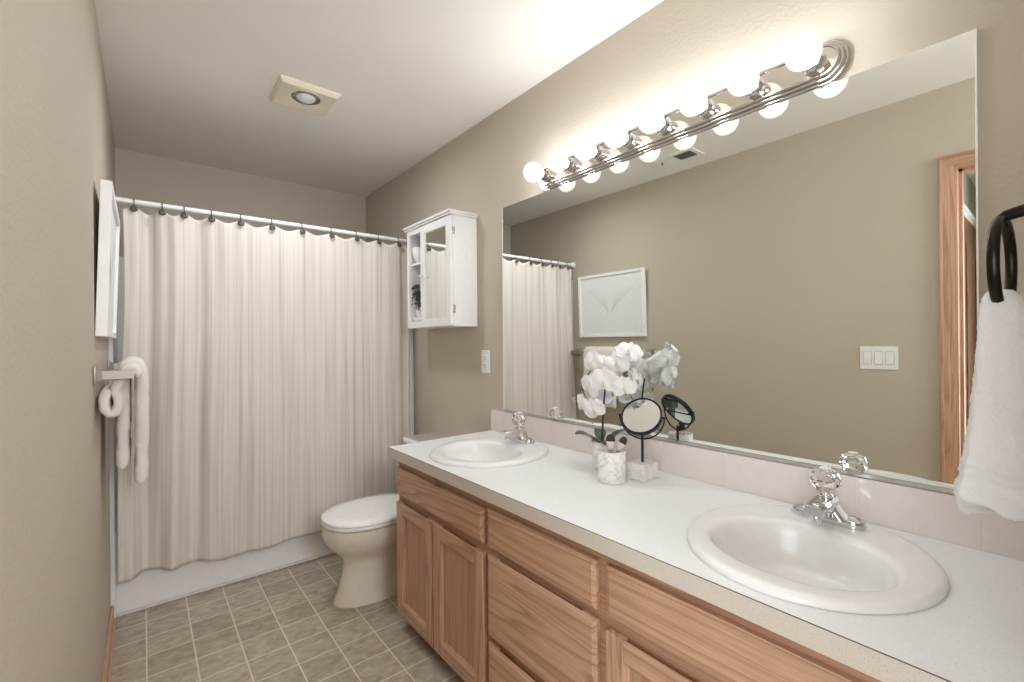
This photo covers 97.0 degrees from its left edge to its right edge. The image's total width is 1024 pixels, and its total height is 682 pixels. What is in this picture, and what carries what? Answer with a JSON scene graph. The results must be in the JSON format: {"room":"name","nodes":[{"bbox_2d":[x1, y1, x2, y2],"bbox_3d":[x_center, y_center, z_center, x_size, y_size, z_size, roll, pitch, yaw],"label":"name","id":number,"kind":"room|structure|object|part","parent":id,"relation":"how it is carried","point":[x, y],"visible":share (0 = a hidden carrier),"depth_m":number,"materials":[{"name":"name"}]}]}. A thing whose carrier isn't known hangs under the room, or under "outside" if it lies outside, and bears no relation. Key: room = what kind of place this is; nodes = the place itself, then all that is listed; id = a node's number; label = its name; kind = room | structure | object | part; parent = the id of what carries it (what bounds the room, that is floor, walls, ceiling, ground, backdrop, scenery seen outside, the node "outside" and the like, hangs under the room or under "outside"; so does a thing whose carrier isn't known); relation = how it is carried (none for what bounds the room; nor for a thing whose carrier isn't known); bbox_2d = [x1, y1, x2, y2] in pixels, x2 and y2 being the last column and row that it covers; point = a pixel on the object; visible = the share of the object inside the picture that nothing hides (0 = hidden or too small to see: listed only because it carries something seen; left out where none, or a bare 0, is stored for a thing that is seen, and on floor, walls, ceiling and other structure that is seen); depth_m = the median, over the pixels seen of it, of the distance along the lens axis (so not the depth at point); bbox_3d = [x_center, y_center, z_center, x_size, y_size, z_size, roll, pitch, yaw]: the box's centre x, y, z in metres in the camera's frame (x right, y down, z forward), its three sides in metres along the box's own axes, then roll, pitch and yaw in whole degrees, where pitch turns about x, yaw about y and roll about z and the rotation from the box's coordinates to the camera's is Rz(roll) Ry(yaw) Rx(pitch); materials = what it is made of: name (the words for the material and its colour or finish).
{"room":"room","nodes":[
{"label":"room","id":0,"kind":"room"},
{"bbox_2d":[0,0,114,681],"bbox_3d":[-0.805,0.047,0.711,0.110,2.440,5.320,0,0,-39],"label":"wall","id":1,"kind":"structure","parent":0,"point":[57,145],"depth_m":0.77,"materials":[{"name":"beige paint"}]},
{"bbox_2d":[95,179,119,337],"bbox_3d":[-1.540,-0.270,1.733,0.046,0.513,0.650,0,0,-39],"label":"framed picture","id":2,"kind":"object","parent":1,"relation":"attached to","point":[109,221],"visible":1,"depth_m":1.49,"materials":[{"name":"white paint"}]},
{"bbox_2d":[108,208,115,331],"bbox_3d":[-1.543,-0.270,1.731,0.030,0.469,0.606,0,0,-39],"label":"print","id":3,"kind":"object","parent":2,"relation":"attached to","point":[112,278],"depth_m":1.84,"materials":[{"name":"white paper"}]},
{"bbox_2d":[101,605,115,681],"bbox_3d":[-1.061,1.229,1.139,0.019,0.080,2.353,0,0,-39],"label":"baseboard","id":4,"kind":"structure","parent":1,"relation":"attached to","point":[108,656],"depth_m":1.80,"materials":[{"name":"brown wood"}]},
{"bbox_2d":[93,360,133,384],"bbox_3d":[-1.508,0.111,1.738,0.098,0.055,0.790,0,0,-39],"label":"towel bar","id":5,"kind":"object","parent":1,"relation":"attached to","point":[98,375],"visible":0.8,"depth_m":1.44,"materials":[{"name":"silver metal"}]},
{"bbox_2d":[115,356,148,483],"bbox_3d":[-1.512,0.301,1.807,0.101,0.476,0.319,0,0,-39],"label":"bath towel","id":6,"kind":"object","parent":5,"relation":"hanging from","point":[141,386],"visible":0.84,"depth_m":1.70,"materials":[{"name":"beige fabric"}]},
{"bbox_2d":[115,196,406,242],"bbox_3d":[-1.234,-0.650,2.528,1.533,0.052,0.052,0,0,-39],"label":"curtain rod","id":7,"kind":"object","parent":1,"relation":"attached to","point":[118,199],"visible":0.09,"depth_m":2.39,"materials":[{"name":"white metal"}]},
{"bbox_2d":[130,198,137,211],"bbox_3d":[-1.749,-0.628,2.096,0.031,0.070,0.054,0,0,-39],"label":"curtain hook","id":8,"kind":"object","parent":7,"relation":"hanging from","point":[133,207],"visible":1,"depth_m":2.08,"materials":[{"name":"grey metal"}]},
{"bbox_2d":[158,203,165,214],"bbox_3d":[-1.669,-0.629,2.161,0.031,0.070,0.054,0,0,-39],"label":"curtain hook","id":9,"kind":"object","parent":7,"relation":"hanging from","point":[161,211],"visible":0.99,"depth_m":2.14,"materials":[{"name":"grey metal"}]},
{"bbox_2d":[181,206,187,217],"bbox_3d":[-1.603,-0.629,2.215,0.031,0.070,0.054,0,0,-39],"label":"curtain hook","id":10,"kind":"object","parent":7,"relation":"hanging from","point":[183,214],"visible":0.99,"depth_m":2.20,"materials":[{"name":"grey metal"}]},
{"bbox_2d":[208,210,214,221],"bbox_3d":[-1.517,-0.630,2.285,0.031,0.070,0.054,0,0,-39],"label":"curtain hook","id":11,"kind":"object","parent":7,"relation":"hanging from","point":[211,218],"visible":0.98,"depth_m":2.27,"materials":[{"name":"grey metal"}]},
{"bbox_2d":[117,207,409,583],"bbox_3d":[-1.223,0.252,2.499,1.444,1.755,0.077,0,0,-39],"label":"shower curtain","id":12,"kind":"object","parent":11,"relation":"hanging from","point":[277,360],"visible":0.93,"depth_m":2.39,"materials":[{"name":"fabric"}]},
{"bbox_2d":[238,214,244,225],"bbox_3d":[-1.418,-0.631,2.366,0.031,0.070,0.054,0,0,-39],"label":"curtain hook","id":13,"kind":"object","parent":7,"relation":"hanging from","point":[240,222],"visible":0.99,"depth_m":2.35,"materials":[{"name":"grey metal"}]},
{"bbox_2d":[269,218,275,229],"bbox_3d":[-1.305,-0.632,2.458,0.031,0.070,0.054,0,0,-39],"label":"curtain hook","id":14,"kind":"object","parent":7,"relation":"hanging from","point":[272,227],"visible":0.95,"depth_m":2.44,"materials":[{"name":"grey metal"}]},
{"bbox_2d":[98,362,141,417],"bbox_3d":[-1.355,0.165,1.571,0.113,0.178,0.232,0,0,-39],"label":"towel","id":15,"kind":"object","parent":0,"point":[112,398],"visible":0.89,"depth_m":1.48,"materials":[{"name":"beige fabric"}]},
{"bbox_2d":[115,148,365,256],"bbox_3d":[-1.812,0.057,3.245,1.533,2.440,0.120,0,0,-39],"label":"wall","id":16,"kind":"structure","parent":0,"point":[138,176],"depth_m":3.08,"materials":[{"name":"beige paint"}]},
{"bbox_2d":[108,256,413,617],"bbox_3d":[-1.499,0.379,2.864,1.533,1.790,0.862,0,0,-39],"label":"trim","id":17,"kind":"structure","parent":16,"relation":"attached to","point":[115,345],"depth_m":2.37,"materials":[{"name":"beige paint"}]},
{"bbox_2d":[110,553,464,681],"bbox_3d":[-1.343,1.311,0.262,4.833,0.080,5.320,0,0,-39],"label":"floor","id":18,"kind":"structure","parent":0,"point":[285,624],"depth_m":1.94,"materials":[{"name":"tile"}]},
{"bbox_2d":[115,507,334,616],"bbox_3d":[-1.506,1.081,2.880,1.529,0.385,0.816,0,0,-39],"label":"bathtub","id":19,"kind":"object","parent":18,"relation":"on","point":[152,587],"visible":0.08,"depth_m":2.31,"materials":[{"name":"white ceramic"}]},
{"bbox_2d":[321,432,451,607],"bbox_3d":[-0.603,0.915,2.385,0.755,0.702,0.500,0,0,-39],"label":"toilet","id":20,"kind":"object","parent":18,"relation":"on","point":[362,531],"visible":0.54,"depth_m":2.18,"materials":[{"name":"white ceramic"}]},
{"bbox_3d":[-0.707,0.873,2.301,0.486,0.017,0.380,0,0,-39],"label":"seat","id":21,"kind":"part","parent":20,"relation":"part of","materials":[{"name":"white ceramic"}]},
{"bbox_3d":[-0.707,0.851,2.301,0.488,0.026,0.382,0,0,-39],"label":"lid","id":22,"kind":"part","parent":20,"relation":"part of","materials":[{"name":"white ceramic"}]},
{"bbox_3d":[-0.404,0.581,2.551,0.232,0.037,0.500,0,0,-39],"label":"tank lid","id":23,"kind":"part","parent":20,"relation":"part of","materials":[{"name":"white ceramic"}]},
{"bbox_2d":[396,462,881,681],"bbox_3d":[0.301,0.880,1.436,0.548,0.754,1.911,0,0,-39],"label":"vanity cabinet","id":24,"kind":"object","parent":18,"relation":"on","point":[498,594],"visible":0.95,"depth_m":1.26,"materials":[{"name":"brown wood"}]},
{"bbox_3d":[-0.404,0.728,1.880,0.019,0.052,0.207,0,0,-39],"label":"rail","id":25,"kind":"part","parent":24,"relation":"part of","materials":[{"name":"brown wood"}]},
{"bbox_3d":[-0.404,0.945,1.878,0.009,0.383,0.207,0,0,-39],"label":"panel","id":26,"kind":"part","parent":24,"relation":"part of","materials":[{"name":"brown wood"}]},
{"bbox_3d":[-0.400,1.163,1.880,0.019,0.052,0.207,0,0,-39],"label":"rail","id":27,"kind":"part","parent":24,"relation":"part of","materials":[{"name":"brown wood"}]},
{"bbox_3d":[-0.402,0.945,1.880,0.019,0.487,0.311,0,0,-39],"label":"door","id":28,"kind":"part","parent":24,"relation":"part of","materials":[{"name":"brown wood"}]},
{"bbox_3d":[-0.195,0.726,1.624,0.019,0.052,0.226,0,0,-39],"label":"rail","id":29,"kind":"part","parent":24,"relation":"part of","materials":[{"name":"brown wood"}]},
{"bbox_3d":[-0.195,0.943,1.622,0.009,0.383,0.226,0,0,-39],"label":"panel","id":30,"kind":"part","parent":24,"relation":"part of","materials":[{"name":"brown wood"}]},
{"bbox_3d":[-0.191,1.161,1.624,0.019,0.052,0.226,0,0,-39],"label":"rail","id":31,"kind":"part","parent":24,"relation":"part of","materials":[{"name":"brown wood"}]},
{"bbox_3d":[-0.193,0.943,1.624,0.019,0.487,0.330,0,0,-39],"label":"door","id":32,"kind":"part","parent":24,"relation":"part of","materials":[{"name":"brown wood"}]},
{"bbox_3d":[0.072,1.081,1.301,0.019,0.207,0.456,0,0,-39],"label":"drawer","id":33,"kind":"part","parent":24,"relation":"part of","materials":[{"name":"brown wood"}]},
{"bbox_3d":[0.068,0.605,1.301,0.019,0.124,0.456,0,0,-39],"label":"drawer","id":34,"kind":"part","parent":24,"relation":"part of","materials":[{"name":"brown wood"}]},
{"bbox_3d":[0.070,0.823,1.301,0.019,0.262,0.456,0,0,-39],"label":"drawer","id":35,"kind":"part","parent":24,"relation":"part of","materials":[{"name":"brown wood"}]},
{"bbox_3d":[0.338,0.939,0.973,0.019,0.485,0.326,0,0,-39],"label":"door","id":36,"kind":"part","parent":24,"relation":"part of","materials":[{"name":"brown wood"}]},
{"bbox_3d":[0.336,0.939,0.971,0.009,0.381,0.222,0,0,-39],"label":"panel","id":37,"kind":"part","parent":24,"relation":"part of","materials":[{"name":"brown wood"}]},
{"bbox_3d":[0.336,0.723,0.973,0.019,0.052,0.222,0,0,-39],"label":"rail","id":38,"kind":"part","parent":24,"relation":"part of","materials":[{"name":"brown wood"}]},
{"bbox_2d":[388,430,1023,681],"bbox_3d":[0.284,0.481,1.436,0.574,0.042,1.931,0,0,-39],"label":"countertop","id":39,"kind":"structure","parent":24,"relation":"on","point":[975,633],"depth_m":0.93,"materials":[{"name":"white laminate"}]},
{"bbox_2d":[430,437,547,467],"bbox_3d":[-0.092,0.501,1.891,0.505,0.108,0.465,0,0,-39],"label":"sink","id":40,"kind":"object","parent":39,"relation":"in","point":[483,452],"visible":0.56,"depth_m":1.95,"materials":[{"name":"white ceramic"}]},
{"bbox_2d":[501,412,534,444],"bbox_3d":[0.013,0.381,1.995,0.122,0.131,0.158,0,0,-39],"label":"faucet","id":41,"kind":"object","parent":39,"relation":"on","point":[518,434],"visible":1,"depth_m":1.98,"materials":[{"name":"silver metal"}]},
{"bbox_3d":[0.007,0.407,1.990,0.106,0.040,0.046,0,0,-39],"label":"spout","id":42,"kind":"part","parent":41,"relation":"part of","materials":[{"name":"silver metal"}]},
{"bbox_3d":[0.031,0.346,2.010,0.063,0.054,0.066,0,0,-39],"label":"knob","id":43,"kind":"part","parent":41,"relation":"part of","materials":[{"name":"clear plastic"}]},
{"bbox_2d":[572,342,643,468],"bbox_3d":[0.340,0.231,1.623,0.298,0.458,0.150,-1,0,41],"label":"orchid","id":44,"kind":"object","parent":39,"relation":"on","point":[604,381],"visible":0.98,"depth_m":1.58,"materials":[{"name":"white plant"}]},
{"bbox_3d":[0.265,0.230,1.682,0.030,0.074,0.095,0,0,-16],"label":"flower","id":45,"kind":"part","parent":44,"relation":"part of","materials":[{"name":"white plant"}]},
{"bbox_3d":[0.285,0.164,1.647,0.024,0.082,0.097,0,0,-32],"label":"flower","id":46,"kind":"part","parent":44,"relation":"part of","materials":[{"name":"white plant"}]},
{"bbox_3d":[0.316,0.229,1.645,0.020,0.316,0.216,0,0,-44],"label":"stem","id":47,"kind":"part","parent":44,"relation":"part of","materials":[{"name":"white plant"}]},
{"bbox_3d":[0.292,0.072,1.627,0.024,0.079,0.101,0,0,-39],"label":"flower","id":48,"kind":"part","parent":44,"relation":"part of","materials":[{"name":"white plant"}]},
{"bbox_3d":[0.295,0.242,1.626,0.025,0.077,0.091,0,0,-43],"label":"flower","id":49,"kind":"part","parent":44,"relation":"part of","materials":[{"name":"white plant"}]},
{"bbox_3d":[0.327,0.411,1.641,0.077,0.098,0.077,0,0,-39],"label":"pot","id":50,"kind":"part","parent":44,"relation":"part of","materials":[{"name":"white stone"}]},
{"bbox_3d":[0.333,0.193,1.673,0.091,0.074,0.022,-1,0,29],"label":"flower","id":51,"kind":"part","parent":44,"relation":"part of","materials":[{"name":"white plant"}]},
{"bbox_3d":[0.320,0.132,1.571,0.113,0.086,0.020,-1,0,28],"label":"flower","id":52,"kind":"part","parent":44,"relation":"part of","materials":[{"name":"white plant"}]},
{"bbox_3d":[0.362,0.077,1.570,0.101,0.082,0.028,-1,0,36],"label":"flower","id":53,"kind":"part","parent":44,"relation":"part of","materials":[{"name":"white plant"}]},
{"bbox_3d":[0.368,0.107,1.627,0.029,0.082,0.092,0,0,-29],"label":"flower","id":54,"kind":"part","parent":44,"relation":"part of","materials":[{"name":"white plant"}]},
{"bbox_3d":[0.380,0.152,1.538,0.089,0.070,0.019,-1,0,16],"label":"flower","id":55,"kind":"part","parent":44,"relation":"part of","materials":[{"name":"white plant"}]},
{"bbox_3d":[0.398,0.035,1.532,0.090,0.068,0.048,-1,0,0],"label":"flower","id":56,"kind":"part","parent":44,"relation":"part of","materials":[{"name":"white plant"}]},
{"bbox_3d":[0.407,0.087,1.575,0.026,0.078,0.099,-1,0,9],"label":"flower","id":57,"kind":"part","parent":44,"relation":"part of","materials":[{"name":"white plant"}]},
{"bbox_3d":[0.425,0.126,1.545,0.021,0.075,0.080,-1,0,33],"label":"flower","id":58,"kind":"part","parent":44,"relation":"part of","materials":[{"name":"white plant"}]},
{"bbox_3d":[0.427,0.062,1.555,0.030,0.075,0.098,-1,0,2],"label":"flower","id":59,"kind":"part","parent":44,"relation":"part of","materials":[{"name":"white plant"}]},
{"bbox_2d":[598,447,625,484],"bbox_3d":[0.329,0.410,1.494,0.091,0.100,0.091,0,0,-39],"label":"cup","id":60,"kind":"object","parent":39,"relation":"on","point":[611,466],"visible":0.94,"depth_m":1.46,"materials":[{"name":"white stone"}]},
{"bbox_2d":[606,434,614,452],"bbox_3d":[0.323,0.372,1.485,0.029,0.133,0.030,0,0,-39],"label":"makeup brush","id":61,"kind":"object","parent":60,"relation":"in","point":[610,439],"visible":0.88,"depth_m":1.48,"materials":[{"name":"silver metal"}]},
{"bbox_2d":[615,437,626,452],"bbox_3d":[0.344,0.377,1.498,0.073,0.124,0.025,-1,0,13],"label":"makeup brush","id":62,"kind":"object","parent":60,"relation":"in","point":[622,442],"visible":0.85,"depth_m":1.49,"materials":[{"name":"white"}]},
{"bbox_2d":[619,398,665,481],"bbox_3d":[0.435,0.327,1.518,0.100,0.264,0.151,0,0,-39],"label":"makeup mirror","id":63,"kind":"object","parent":39,"relation":"on","point":[641,417],"visible":1,"depth_m":1.51,"materials":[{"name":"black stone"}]},
{"bbox_2d":[623,399,659,431],"bbox_3d":[0.434,0.252,1.518,0.090,0.106,0.124,0,0,-39],"label":"mirror glass","id":64,"kind":"object","parent":63,"relation":"attached to","point":[639,415],"depth_m":1.51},
{"bbox_3d":[0.437,0.359,1.519,0.009,0.095,0.009,0,0,-39],"label":"post","id":65,"kind":"part","parent":63,"relation":"part of","materials":[{"name":"black metal"}]},
{"bbox_2d":[687,504,948,614],"bbox_3d":[0.638,0.495,0.996,0.505,0.108,0.465,0,0,-39],"label":"sink","id":66,"kind":"object","parent":39,"relation":"in","point":[771,550],"visible":0.92,"depth_m":1.00,"materials":[{"name":"white ceramic"}]},
{"bbox_2d":[791,466,866,530],"bbox_3d":[0.748,0.374,1.093,0.122,0.131,0.158,0,0,-39],"label":"faucet","id":67,"kind":"object","parent":39,"relation":"on","point":[825,507],"visible":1,"depth_m":1.08,"materials":[{"name":"silver metal"}]},
{"bbox_3d":[0.743,0.400,1.088,0.106,0.040,0.046,0,0,-39],"label":"spout","id":68,"kind":"part","parent":67,"relation":"part of","materials":[{"name":"silver metal"}]},
{"bbox_3d":[0.766,0.339,1.108,0.063,0.054,0.066,0,0,-39],"label":"knob","id":69,"kind":"part","parent":67,"relation":"part of","materials":[{"name":"clear glass"}]},
{"bbox_3d":[0.768,0.374,1.109,0.032,0.020,0.032,0,0,-39],"label":"knob post","id":70,"kind":"part","parent":67,"relation":"part of","materials":[{"name":"silver metal"}]},
{"bbox_2d":[94,0,663,196],"bbox_3d":[-1.365,-1.219,0.264,4.833,0.100,5.320,0,0,-39],"label":"ceiling","id":71,"kind":"structure","parent":0,"point":[192,81],"depth_m":1.96,"materials":[{"name":"white paint"}]},
{"bbox_2d":[269,74,340,116],"bbox_3d":[-0.989,-1.152,2.160,0.260,0.038,0.240,0,0,-39],"label":"recessed light","id":72,"kind":"object","parent":71,"relation":"in","point":[287,91],"visible":1,"depth_m":2.13,"materials":[{"name":"beige plastic"}]},
{"bbox_2d":[416,310,420,316],"bbox_3d":[-0.554,-0.163,2.731,0.052,0.040,0.052,0,0,-39],"label":"pot","id":73,"kind":"object","parent":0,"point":[418,312],"depth_m":2.71,"materials":[{"name":"white ceramic"}]},
{"bbox_2d":[366,0,1023,493],"bbox_3d":[0.472,0.036,1.752,0.120,2.440,5.320,0,0,-39],"label":"wall","id":74,"kind":"structure","parent":0,"point":[675,46],"depth_m":1.66,"materials":[{"name":"beige paint"}]},
{"bbox_2d":[403,208,477,328],"bbox_3d":[-0.424,-0.381,2.599,0.192,0.606,0.538,0,0,-39],"label":"upper cabinet","id":75,"kind":"object","parent":74,"relation":"attached to","point":[446,273],"visible":1,"depth_m":2.45,"materials":[{"name":"white paint"}]},
{"bbox_2d":[411,262,420,267],"bbox_3d":[-0.514,-0.458,2.738,0.138,0.012,0.142,0,0,-39],"label":"shelf","id":76,"kind":"object","parent":75,"relation":"attached to","point":[413,264],"depth_m":2.74,"materials":[{"name":"white paint"}]},
{"bbox_2d":[412,247,420,262],"bbox_3d":[-0.553,-0.509,2.733,0.100,0.092,0.100,0,0,-39],"label":"cup","id":77,"kind":"object","parent":75,"relation":"on","point":[416,250],"visible":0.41,"depth_m":2.69,"materials":[{"name":"white ceramic"}]},
{"bbox_3d":[-0.417,-0.369,2.492,0.005,0.487,0.234,0,0,-39],"label":"mirror pane","id":78,"kind":"part","parent":75,"relation":"part of","materials":[{"name":"silver metal"}]},
{"bbox_3d":[-0.418,-0.369,2.491,0.016,0.579,0.326,0,0,-39],"label":"door","id":79,"kind":"part","parent":75,"relation":"part of","materials":[{"name":"white paint"}]},
{"bbox_3d":[-0.424,-0.673,2.601,0.184,0.022,0.538,0,0,-39],"label":"crown","id":80,"kind":"part","parent":75,"relation":"part of","materials":[{"name":"white paint"}]},
{"bbox_3d":[-0.521,-0.105,2.736,0.118,0.026,0.126,0,0,-39],"label":"washcloth","id":81,"kind":"object","parent":75,"relation":"in","visible":0},
{"bbox_2d":[413,317,420,321],"bbox_3d":[-0.518,-0.130,2.736,0.113,0.024,0.123,0,0,-39],"label":"washcloth","id":82,"kind":"object","parent":81,"relation":"on","point":[416,318],"visible":0.19,"depth_m":2.71,"materials":[{"name":"white fabric"}]},
{"bbox_2d":[411,284,420,316],"bbox_3d":[-0.568,-0.243,2.736,0.066,0.201,0.076,0,0,-39],"label":"potted plant","id":83,"kind":"object","parent":82,"relation":"on","point":[417,292],"visible":0.98,"depth_m":2.72,"materials":[{"name":"green plant"}]},
{"bbox_2d":[481,350,489,373],"bbox_3d":[-0.140,0.110,2.401,0.009,0.122,0.076,0,0,-39],"label":"outlet plate","id":84,"kind":"object","parent":74,"relation":"attached to","point":[485,354],"visible":1,"depth_m":2.40,"materials":[{"name":"white plastic"}]},
{"bbox_2d":[523,33,851,190],"bbox_3d":[0.443,-0.730,1.565,0.152,0.116,1.167,0,0,-39],"label":"vanity light","id":85,"kind":"object","parent":74,"relation":"attached to","point":[812,68],"visible":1,"depth_m":1.40,"materials":[{"name":"silver metal"}]},
{"bbox_2d":[523,162,550,182],"bbox_3d":[0.104,-0.725,1.957,0.122,0.084,0.084,0,0,-39],"label":"bulb","id":86,"kind":"object","parent":85,"relation":"attached to","point":[543,175],"depth_m":1.97,"materials":[{"name":"white glass"}]},
{"bbox_2d":[547,150,575,172],"bbox_3d":[0.198,-0.726,1.842,0.122,0.084,0.084,0,0,-39],"label":"bulb","id":87,"kind":"object","parent":85,"relation":"attached to","point":[566,164],"depth_m":1.86,"materials":[{"name":"white glass"}]},
{"bbox_2d":[573,137,603,161],"bbox_3d":[0.290,-0.726,1.729,0.122,0.084,0.084,0,0,-39],"label":"bulb","id":88,"kind":"object","parent":85,"relation":"attached to","point":[594,153],"depth_m":1.74,"materials":[{"name":"white glass"}]},
{"bbox_2d":[603,123,635,149],"bbox_3d":[0.381,-0.727,1.617,0.122,0.084,0.084,0,0,-39],"label":"bulb","id":89,"kind":"object","parent":85,"relation":"attached to","point":[625,140],"depth_m":1.63,"materials":[{"name":"white glass"}]},
{"bbox_2d":[639,106,671,135],"bbox_3d":[0.473,-0.728,1.505,0.122,0.084,0.084,0,0,-39],"label":"bulb","id":90,"kind":"object","parent":85,"relation":"attached to","point":[660,125],"depth_m":1.52,"materials":[{"name":"white glass"}]},
{"bbox_2d":[678,86,714,118],"bbox_3d":[0.566,-0.729,1.391,0.122,0.084,0.084,0,0,-39],"label":"bulb","id":91,"kind":"object","parent":85,"relation":"attached to","point":[701,107],"depth_m":1.41,"materials":[{"name":"white glass"}]},
{"bbox_2d":[726,62,765,99],"bbox_3d":[0.659,-0.730,1.276,0.122,0.084,0.084,0,0,-39],"label":"bulb","id":92,"kind":"object","parent":85,"relation":"attached to","point":[752,86],"depth_m":1.29,"materials":[{"name":"white glass"}]},
{"bbox_2d":[784,33,826,75],"bbox_3d":[0.753,-0.731,1.161,0.122,0.084,0.084,0,0,-39],"label":"bulb","id":93,"kind":"object","parent":85,"relation":"attached to","point":[808,61],"depth_m":1.18,"materials":[{"name":"white glass"}]},
{"bbox_2d":[502,28,978,493],"bbox_3d":[0.484,-0.163,1.632,0.009,1.021,1.674,0,0,-39],"label":"wall mirror","id":94,"kind":"object","parent":74,"relation":"attached to","point":[795,280],"visible":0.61,"depth_m":1.27,"materials":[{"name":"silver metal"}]},
{"bbox_2d":[491,409,1023,560],"bbox_3d":[0.503,0.404,1.615,0.009,0.109,1.930,0,0,-39],"label":"backsplash","id":95,"kind":"structure","parent":74,"relation":"attached to","point":[936,515],"depth_m":1.24,"materials":[{"name":"pink laminate"}]},
{"bbox_3d":[0.877,0.032,0.612,0.693,2.440,0.100,0,0,-39],"label":"wall partition","id":96,"kind":"structure","parent":0,"visible":0},
{"bbox_2d":[953,289,1023,520],"bbox_3d":[0.810,0.107,0.737,0.106,0.381,0.141,0,0,-39],"label":"hand towel","id":97,"kind":"object","parent":96,"relation":"attached to","point":[990,479],"visible":0.98,"depth_m":0.72,"materials":[{"name":"white fabric"}]},
{"bbox_2d":[986,204,1023,302],"bbox_3d":[0.828,-0.144,0.708,0.157,0.195,0.109,0,0,-39],"label":"towel ring","id":98,"kind":"object","parent":96,"relation":"attached to","point":[1000,224],"visible":0.84,"depth_m":0.72,"materials":[{"name":"brown metal"}]},
{"bbox_3d":[0.821,-0.207,0.715,0.022,0.032,0.089,0,0,-39],"label":"arm","id":99,"kind":"part","parent":98,"relation":"part of","materials":[{"name":"brown metal"}]}
]}

